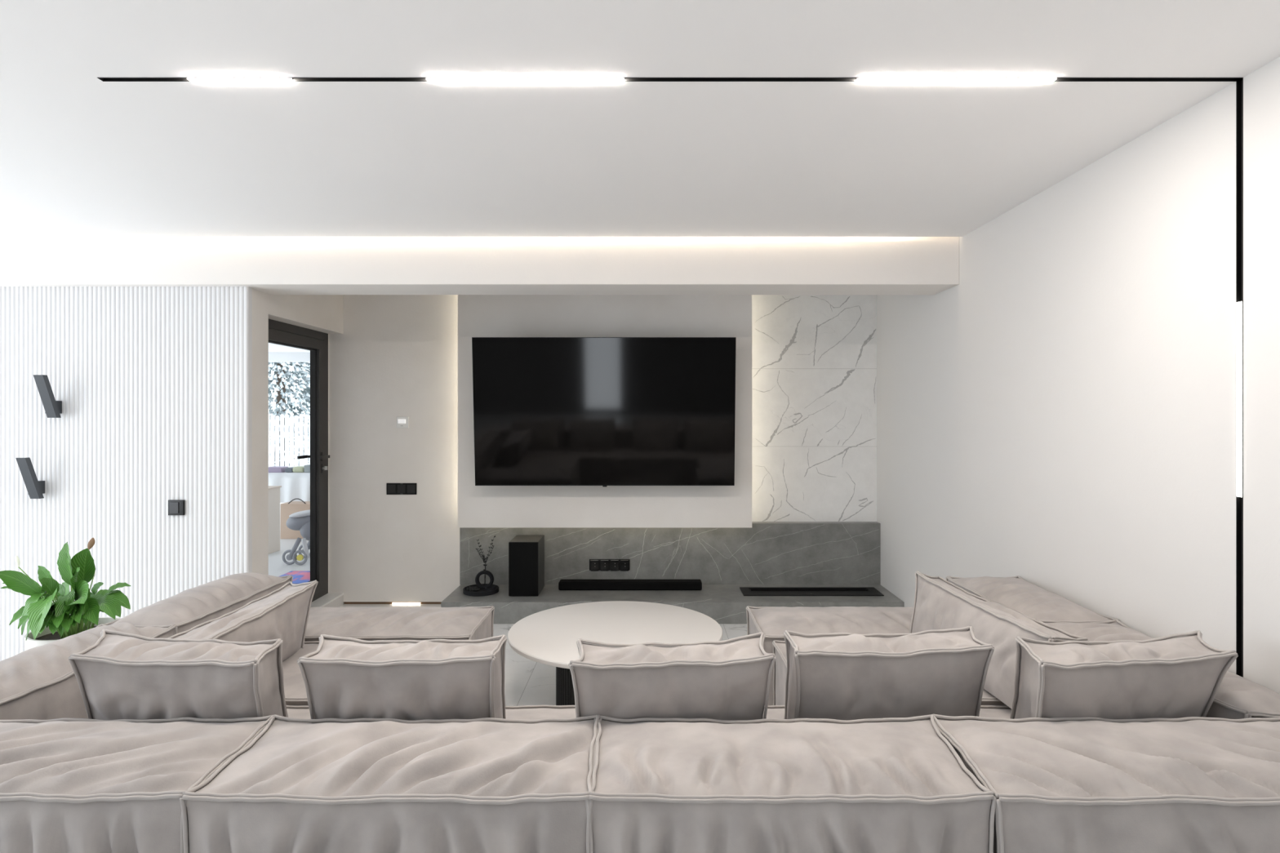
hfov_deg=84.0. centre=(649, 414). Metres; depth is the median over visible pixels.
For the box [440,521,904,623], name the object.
console
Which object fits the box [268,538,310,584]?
floor
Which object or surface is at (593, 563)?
outlet
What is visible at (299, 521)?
stroller
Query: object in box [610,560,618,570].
outlet
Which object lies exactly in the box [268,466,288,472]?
cushion
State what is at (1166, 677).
cushion
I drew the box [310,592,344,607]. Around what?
sill
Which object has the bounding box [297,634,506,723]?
cushion
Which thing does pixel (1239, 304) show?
light bar
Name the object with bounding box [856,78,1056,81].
light bar
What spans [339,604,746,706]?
floor
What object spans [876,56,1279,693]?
wall
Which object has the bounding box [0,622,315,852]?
module
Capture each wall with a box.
[0,286,252,661]
[252,288,343,592]
[328,294,460,601]
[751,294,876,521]
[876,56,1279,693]
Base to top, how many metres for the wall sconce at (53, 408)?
0.246 m
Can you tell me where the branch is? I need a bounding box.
[475,535,495,585]
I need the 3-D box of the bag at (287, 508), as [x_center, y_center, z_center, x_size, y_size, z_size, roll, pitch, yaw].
[-4.057,1.246,8.605,0.720,0.484,0.290,0,0,0]
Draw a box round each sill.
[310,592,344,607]
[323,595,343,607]
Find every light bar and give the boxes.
[186,78,293,81]
[426,78,624,81]
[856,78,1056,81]
[1236,300,1242,497]
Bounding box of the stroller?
[282,510,310,564]
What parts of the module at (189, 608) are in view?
backrest, seat, armrest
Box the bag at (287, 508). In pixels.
[280,498,310,538]
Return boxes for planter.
[24,617,119,650]
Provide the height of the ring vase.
0.144 m
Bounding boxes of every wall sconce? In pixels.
[15,457,44,498]
[33,374,62,417]
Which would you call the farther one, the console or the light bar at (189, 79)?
the console
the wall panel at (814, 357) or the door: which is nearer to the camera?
the door
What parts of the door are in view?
handle, handle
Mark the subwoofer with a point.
(526, 552)
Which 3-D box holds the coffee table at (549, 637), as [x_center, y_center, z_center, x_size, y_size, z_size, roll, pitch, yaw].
[-0.175,1.298,3.680,1.100,0.380,1.100,0,0,0]
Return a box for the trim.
[343,601,441,604]
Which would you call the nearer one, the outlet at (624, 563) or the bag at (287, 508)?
the outlet at (624, 563)
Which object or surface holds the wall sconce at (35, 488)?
attached to the wall at (153, 384)
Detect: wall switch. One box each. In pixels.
[168,499,185,515]
[386,483,417,494]
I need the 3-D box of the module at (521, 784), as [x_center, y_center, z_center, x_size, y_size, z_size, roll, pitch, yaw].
[-0.554,1.111,1.937,0.883,0.715,1.007,0,0,0]
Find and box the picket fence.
[268,413,310,467]
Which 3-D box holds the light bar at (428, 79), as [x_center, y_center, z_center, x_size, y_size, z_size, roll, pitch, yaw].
[-0.381,-1.031,2.178,0.608,0.014,0.018,0,0,0]
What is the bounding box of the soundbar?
[558,579,702,590]
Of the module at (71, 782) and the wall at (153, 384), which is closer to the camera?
the module at (71, 782)
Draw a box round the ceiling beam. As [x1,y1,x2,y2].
[0,236,959,294]
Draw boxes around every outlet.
[590,560,598,570]
[600,560,608,570]
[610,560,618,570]
[620,560,628,570]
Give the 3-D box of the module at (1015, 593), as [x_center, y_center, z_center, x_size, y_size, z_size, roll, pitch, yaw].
[1.137,1.109,2.969,1.329,0.720,1.097,0,0,0]
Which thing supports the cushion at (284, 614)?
on the module at (189, 608)
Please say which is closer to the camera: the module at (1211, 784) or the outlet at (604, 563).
the module at (1211, 784)
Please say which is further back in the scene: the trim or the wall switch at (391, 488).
the trim
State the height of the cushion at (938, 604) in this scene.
0.283 m
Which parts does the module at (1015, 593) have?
armrest, seat, backrest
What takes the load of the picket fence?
on the deck
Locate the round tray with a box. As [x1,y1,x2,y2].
[462,583,498,596]
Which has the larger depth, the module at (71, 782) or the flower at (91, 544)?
the flower at (91, 544)
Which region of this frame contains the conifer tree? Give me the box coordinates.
[268,362,310,466]
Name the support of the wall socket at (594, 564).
attached to the console
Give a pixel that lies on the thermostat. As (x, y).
(402, 421)
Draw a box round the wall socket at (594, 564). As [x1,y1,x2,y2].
[589,559,629,570]
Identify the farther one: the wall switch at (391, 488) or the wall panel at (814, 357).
the wall panel at (814, 357)
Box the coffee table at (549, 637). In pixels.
[507,600,722,705]
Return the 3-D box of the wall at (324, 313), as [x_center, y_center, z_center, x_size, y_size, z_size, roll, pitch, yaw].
[-4.200,0.088,4.915,3.600,2.800,1.310,0,0,0]
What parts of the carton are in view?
lid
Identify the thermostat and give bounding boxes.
[396,416,408,427]
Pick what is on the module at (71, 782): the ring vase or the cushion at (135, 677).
the cushion at (135, 677)
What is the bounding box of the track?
[97,77,1243,677]
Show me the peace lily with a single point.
(48, 622)
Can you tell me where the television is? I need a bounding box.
[471,337,736,486]
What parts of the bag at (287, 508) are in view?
cord handle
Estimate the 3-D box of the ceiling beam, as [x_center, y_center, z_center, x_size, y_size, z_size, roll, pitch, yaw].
[-2.096,-1.023,4.332,7.807,0.528,0.365,0,0,0]
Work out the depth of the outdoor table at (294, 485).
9.08 m
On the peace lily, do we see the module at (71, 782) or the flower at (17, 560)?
the flower at (17, 560)
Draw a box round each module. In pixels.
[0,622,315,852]
[101,572,494,706]
[179,705,602,852]
[584,705,996,852]
[746,575,1119,706]
[928,619,1279,852]
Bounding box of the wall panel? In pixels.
[457,294,751,528]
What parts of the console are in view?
fireplace burner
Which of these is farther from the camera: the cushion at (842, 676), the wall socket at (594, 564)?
the wall socket at (594, 564)
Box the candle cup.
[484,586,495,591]
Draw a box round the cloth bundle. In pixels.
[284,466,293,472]
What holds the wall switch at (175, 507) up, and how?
attached to the wall at (153, 384)
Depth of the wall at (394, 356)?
5.57 m
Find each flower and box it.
[14,555,20,567]
[87,537,94,549]
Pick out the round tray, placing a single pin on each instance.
(482, 592)
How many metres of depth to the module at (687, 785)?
1.50 m
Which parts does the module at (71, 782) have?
backrest, backrest, seat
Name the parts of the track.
ceiling rail, wall rail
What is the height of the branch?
0.374 m
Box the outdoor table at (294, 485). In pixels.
[268,471,310,502]
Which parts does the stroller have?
frame leg, canopy panel, frame leg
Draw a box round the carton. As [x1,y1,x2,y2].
[268,485,281,554]
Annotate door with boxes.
[268,319,329,601]
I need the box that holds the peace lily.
[0,537,130,650]
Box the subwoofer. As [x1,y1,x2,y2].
[508,534,544,595]
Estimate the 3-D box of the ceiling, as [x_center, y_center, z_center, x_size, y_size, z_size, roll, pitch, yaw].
[-1.996,-1.227,1.400,8.007,0.400,9.200,0,0,0]
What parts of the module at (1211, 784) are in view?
seat, backrest, backrest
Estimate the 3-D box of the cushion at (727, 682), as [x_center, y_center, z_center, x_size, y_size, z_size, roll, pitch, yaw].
[0.059,0.801,1.989,0.568,0.349,0.286,0,0,-6]
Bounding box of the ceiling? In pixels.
[0,0,1279,238]
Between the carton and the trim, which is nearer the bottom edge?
the trim
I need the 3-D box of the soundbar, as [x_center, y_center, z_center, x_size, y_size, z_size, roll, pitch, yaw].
[-0.148,1.302,5.433,1.086,0.063,0.114,0,0,0]
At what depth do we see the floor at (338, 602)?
5.45 m
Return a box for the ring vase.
[475,568,493,589]
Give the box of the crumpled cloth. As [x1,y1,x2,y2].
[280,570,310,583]
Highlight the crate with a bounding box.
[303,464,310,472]
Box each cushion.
[68,629,288,723]
[167,580,317,662]
[268,466,288,472]
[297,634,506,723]
[568,631,776,723]
[783,626,994,724]
[909,570,1088,708]
[1009,630,1238,722]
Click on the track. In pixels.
(1239, 81)
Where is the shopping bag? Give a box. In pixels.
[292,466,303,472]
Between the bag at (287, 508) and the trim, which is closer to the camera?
the trim

